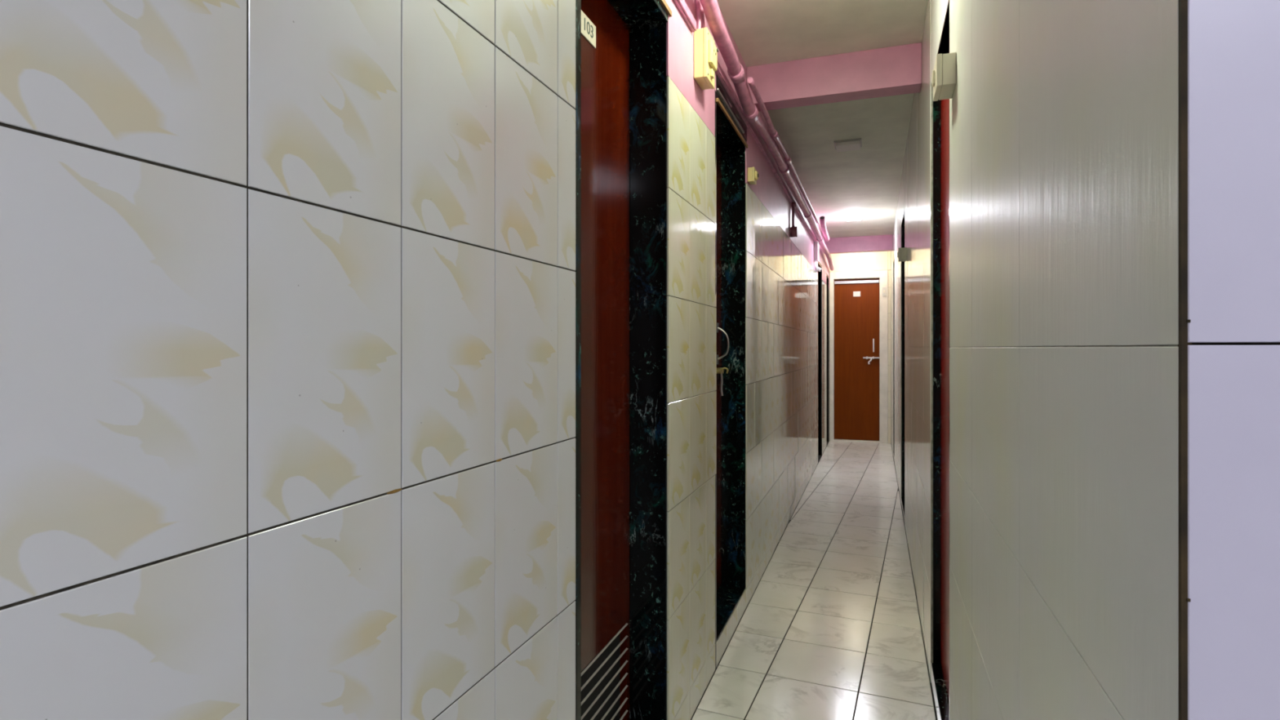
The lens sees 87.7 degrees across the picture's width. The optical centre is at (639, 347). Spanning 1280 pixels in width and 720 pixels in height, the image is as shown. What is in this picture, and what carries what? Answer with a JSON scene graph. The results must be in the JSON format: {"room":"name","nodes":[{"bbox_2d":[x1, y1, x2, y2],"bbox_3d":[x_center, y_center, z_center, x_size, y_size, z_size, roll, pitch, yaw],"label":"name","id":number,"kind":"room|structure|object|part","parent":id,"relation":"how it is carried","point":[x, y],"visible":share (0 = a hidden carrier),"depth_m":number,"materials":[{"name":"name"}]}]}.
{"room":"hotel corridor","nodes":[
{"label":"hotel corridor","id":0,"kind":"room"},
{"bbox_2d":[0,0,829,719],"bbox_3d":[0.363,-0.047,3.000,0.287,2.294,11.100,0,0,19],"label":"wall","id":1,"kind":"structure","parent":0,"point":[287,287],"depth_m":0.66,"materials":[{"name":"tile"}]},
{"bbox_2d":[575,0,671,719],"bbox_3d":[-0.094,0.103,1.525,0.175,1.993,0.594,0,0,19],"label":"door","id":2,"kind":"structure","parent":1,"relation":"in","point":[621,187],"depth_m":1.73,"materials":[{"name":"brown wood"}]},
{"bbox_3d":[-0.125,-0.732,1.514,0.003,0.051,0.122,0,0,19],"label":"number plate","id":3,"kind":"part","parent":2,"relation":"part of","materials":[{"name":"white plastic"}]},
{"bbox_2d":[694,0,705,29],"bbox_3d":[0.177,-1.030,2.022,0.016,0.148,0.094,0,0,22],"label":"pipe","id":4,"kind":"object","parent":1,"relation":"attached to","point":[699,9],"visible":0.71,"depth_m":2.02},
{"bbox_2d":[693,26,718,89],"bbox_3d":[0.205,-0.885,2.043,0.057,0.148,0.102,0,0,19],"label":"switch box","id":5,"kind":"object","parent":1,"relation":"attached to","point":[705,51],"visible":0.96,"depth_m":2.00,"materials":[{"name":"beige plastic"}]},
{"bbox_2d":[708,39,716,71],"bbox_3d":[0.223,-0.894,2.037,0.013,0.070,0.070,0,0,19],"label":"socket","id":6,"kind":"object","parent":5,"relation":"attached to","point":[712,47],"depth_m":2.01,"materials":[{"name":"plastic"}]},
{"bbox_2d":[715,74,747,669],"bbox_3d":[0.281,0.079,2.588,0.175,2.043,0.610,0,0,19],"label":"door","id":7,"kind":"structure","parent":1,"relation":"in","point":[731,130],"depth_m":2.84,"materials":[{"name":"black stone"}]},
{"bbox_3d":[0.347,-0.018,2.785,0.052,0.140,0.008,0,0,19],"label":"handle","id":8,"kind":"part","parent":7,"relation":"part of","materials":[{"name":"metal"}]},
{"bbox_2d":[673,0,816,242],"bbox_3d":[0.503,-0.956,2.951,0.015,0.032,7.100,0,0,19],"label":"pipe","id":9,"kind":"object","parent":1,"relation":"attached to","point":[684,10],"depth_m":2.66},
{"bbox_2d":[747,166,758,184],"bbox_3d":[0.490,-0.742,2.874,0.041,0.062,0.065,0,0,19],"label":"switch box","id":10,"kind":"object","parent":1,"relation":"attached to","point":[753,175],"visible":1,"depth_m":2.85,"materials":[{"name":"beige plastic"}]},
{"bbox_2d":[699,0,834,271],"bbox_3d":[0.808,-0.990,3.703,0.061,0.167,8.722,0,0,19],"label":"drain pipe","id":11,"kind":"object","parent":1,"relation":"attached to","point":[735,71],"visible":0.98,"depth_m":2.54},
{"bbox_2d":[746,76,818,223],"bbox_3d":[0.897,-0.976,3.830,0.029,0.050,2.980,0,0,19],"label":"pipe","id":12,"kind":"object","parent":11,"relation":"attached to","point":[774,133],"visible":1,"depth_m":3.03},
{"bbox_2d":[819,216,829,241],"bbox_3d":[1.669,-1.073,6.020,0.044,0.110,0.737,0,0,19],"label":"vent pipe","id":13,"kind":"object","parent":11,"relation":"attached to","point":[822,220],"visible":1,"depth_m":5.83,"materials":[{"name":"plastic"}]},
{"bbox_2d":[790,201,797,237],"bbox_3d":[0.998,-0.831,4.314,0.040,0.229,0.072,0,0,19],"label":"junction box","id":14,"kind":"object","parent":1,"relation":"attached to","point":[793,230],"visible":1,"depth_m":4.30,"materials":[{"name":"black plastic"}]},
{"bbox_2d":[813,240,819,262],"bbox_3d":[1.584,-0.865,5.973,0.041,0.172,0.122,0,0,19],"label":"switch box","id":15,"kind":"object","parent":1,"relation":"attached to","point":[816,251],"visible":0.99,"depth_m":5.92,"materials":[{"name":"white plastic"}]},
{"bbox_2d":[814,265,822,272],"bbox_3d":[1.622,-0.720,6.056,0.057,0.069,0.069,0,0,19],"label":"holder","id":16,"kind":"object","parent":1,"relation":"attached to","point":[817,268],"visible":1,"depth_m":6.04,"materials":[{"name":"white plastic"}]},
{"bbox_2d":[817,262,822,455],"bbox_3d":[1.707,0.132,6.623,0.160,1.936,0.530,0,0,19],"label":"door","id":17,"kind":"structure","parent":1,"relation":"in","point":[819,264],"depth_m":6.84,"materials":[{"name":"brown wood"}]},
{"bbox_2d":[826,273,828,441],"bbox_3d":[2.080,0.132,7.680,0.160,1.936,0.410,0,0,19],"label":"door","id":18,"kind":"structure","parent":1,"relation":"in","point":[827,276],"depth_m":7.83,"materials":[{"name":"brown wood"}]},
{"bbox_2d":[690,440,937,719],"bbox_3d":[1.783,1.160,2.446,3.465,0.120,11.400,0,0,19],"label":"floor","id":19,"kind":"structure","parent":0,"point":[830,628],"depth_m":2.69,"materials":[{"name":"white tile"}]},
{"bbox_2d":[716,0,928,237],"bbox_3d":[1.797,-1.254,2.388,3.400,0.120,11.300,0,0,19],"label":"ceiling","id":20,"kind":"structure","parent":0,"point":[865,181],"depth_m":3.37,"materials":[{"name":"white paint"}]},
{"bbox_2d":[746,42,921,111],"bbox_3d":[0.793,-1.113,2.764,0.686,0.161,0.100,0,0,19],"label":"ceiling beam","id":21,"kind":"structure","parent":20,"relation":"attached to","point":[895,70],"depth_m":2.71,"materials":[{"name":"pink paint"}]},
{"bbox_2d":[833,137,862,151],"bbox_3d":[1.213,-1.180,3.888,0.152,0.028,0.152,0,0,19],"label":"recessed light","id":22,"kind":"object","parent":20,"relation":"in","point":[851,144],"visible":1,"depth_m":3.84,"materials":[{"name":"white plastic"}]},
{"bbox_2d":[844,213,862,220],"bbox_3d":[1.933,-1.180,6.031,0.152,0.028,0.152,0,0,19],"label":"recessed light","id":23,"kind":"object","parent":20,"relation":"in","point":[858,216],"visible":1,"depth_m":5.98,"materials":[{"name":"white"}]},
{"bbox_2d":[845,215,861,220],"bbox_3d":[1.933,-1.175,6.031,0.132,0.019,0.132,0,0,19],"label":"diffuser","id":24,"kind":"object","parent":23,"relation":"attached to","point":[847,217],"depth_m":5.99,"materials":[{"name":"white plastic"}]},
{"bbox_2d":[825,234,892,253],"bbox_3d":[2.351,-1.113,7.177,0.686,0.161,0.100,0,0,19],"label":"ceiling beam","id":25,"kind":"structure","parent":20,"relation":"attached to","point":[875,243],"depth_m":7.13,"materials":[{"name":"pink paint"}]},
{"bbox_2d":[829,251,891,443],"bbox_3d":[2.617,-0.047,7.931,1.086,2.294,0.300,0,0,19],"label":"wall","id":26,"kind":"structure","parent":0,"point":[877,260],"depth_m":7.73,"materials":[{"name":"paint"}]},
{"bbox_2d":[829,270,888,443],"bbox_3d":[2.567,0.101,7.836,0.646,1.998,0.112,0,0,19],"label":"door","id":27,"kind":"structure","parent":26,"relation":"in","point":[859,309],"depth_m":7.83,"materials":[{"name":"brown wood"}]},
{"bbox_3d":[2.548,-0.856,7.843,0.508,0.085,0.112,0,0,19],"label":"head frame","id":28,"kind":"part","parent":27,"relation":"part of","materials":[{"name":"beige stone"}]},
{"bbox_3d":[2.547,-0.635,7.832,0.080,0.060,0.004,0,0,19],"label":"number plate","id":29,"kind":"part","parent":27,"relation":"part of","materials":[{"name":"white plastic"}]},
{"bbox_3d":[2.715,-0.030,7.753,0.016,0.159,0.042,0,0,19],"label":"handle","id":30,"kind":"part","parent":27,"relation":"part of","materials":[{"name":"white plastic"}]},
{"bbox_2d":[882,287,885,296],"bbox_3d":[2.813,-0.650,7.682,0.040,0.100,0.015,0,0,19],"label":"switch","id":31,"kind":"object","parent":27,"relation":"attached to","point":[883,288],"visible":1,"depth_m":7.68,"materials":[{"name":"beige plastic"}]},
{"bbox_2d":[891,0,1178,719],"bbox_3d":[1.774,-0.047,4.138,0.250,2.294,8.016,0,0,19],"label":"wall","id":32,"kind":"structure","parent":0,"point":[1064,114],"depth_m":0.68,"materials":[{"name":"tile"}]},
{"bbox_2d":[893,256,894,462],"bbox_3d":[2.554,0.110,6.558,0.110,1.981,0.510,0,0,19],"label":"door","id":33,"kind":"structure","parent":32,"relation":"in","point":[894,256],"depth_m":6.79,"materials":[{"name":"black stone"}]},
{"bbox_2d":[897,247,906,262],"bbox_3d":[1.529,-0.545,3.893,0.050,0.072,0.082,0,0,19],"label":"switch box","id":34,"kind":"object","parent":32,"relation":"attached to","point":[902,252],"visible":0.99,"depth_m":3.86,"materials":[{"name":"beige plastic"}]},
{"bbox_2d":[901,212,905,521],"bbox_3d":[1.791,0.110,4.394,0.110,1.981,0.660,0,0,19],"label":"door","id":35,"kind":"structure","parent":32,"relation":"in","point":[903,227],"depth_m":4.70,"materials":[{"name":"black stone"}]},
{"bbox_2d":[931,0,950,719],"bbox_3d":[0.897,0.110,1.893,0.090,1.981,0.610,0,0,19],"label":"door","id":36,"kind":"structure","parent":32,"relation":"in","point":[940,671],"depth_m":2.14,"materials":[{"name":"black stone"}]},
{"bbox_2d":[931,52,956,101],"bbox_3d":[0.700,-0.625,1.540,0.047,0.072,0.101,0,0,19],"label":"switch box","id":37,"kind":"object","parent":32,"relation":"attached to","point":[944,75],"visible":1,"depth_m":1.50,"materials":[{"name":"beige plastic"}]},
{"bbox_2d":[1187,0,1279,719],"bbox_3d":[1.407,-0.047,0.118,2.225,2.294,0.200,0,0,19],"label":"wall","id":38,"kind":"structure","parent":0,"point":[1233,46],"depth_m":0.39,"materials":[{"name":"tile"}]},
{"bbox_2d":[1177,0,1191,719],"bbox_3d":[0.325,-0.047,0.397,0.005,2.294,0.006,0,0,19],"label":"trim","id":39,"kind":"structure","parent":38,"relation":"attached to","point":[1183,344],"depth_m":0.40,"materials":[{"name":"metal"}]}
]}

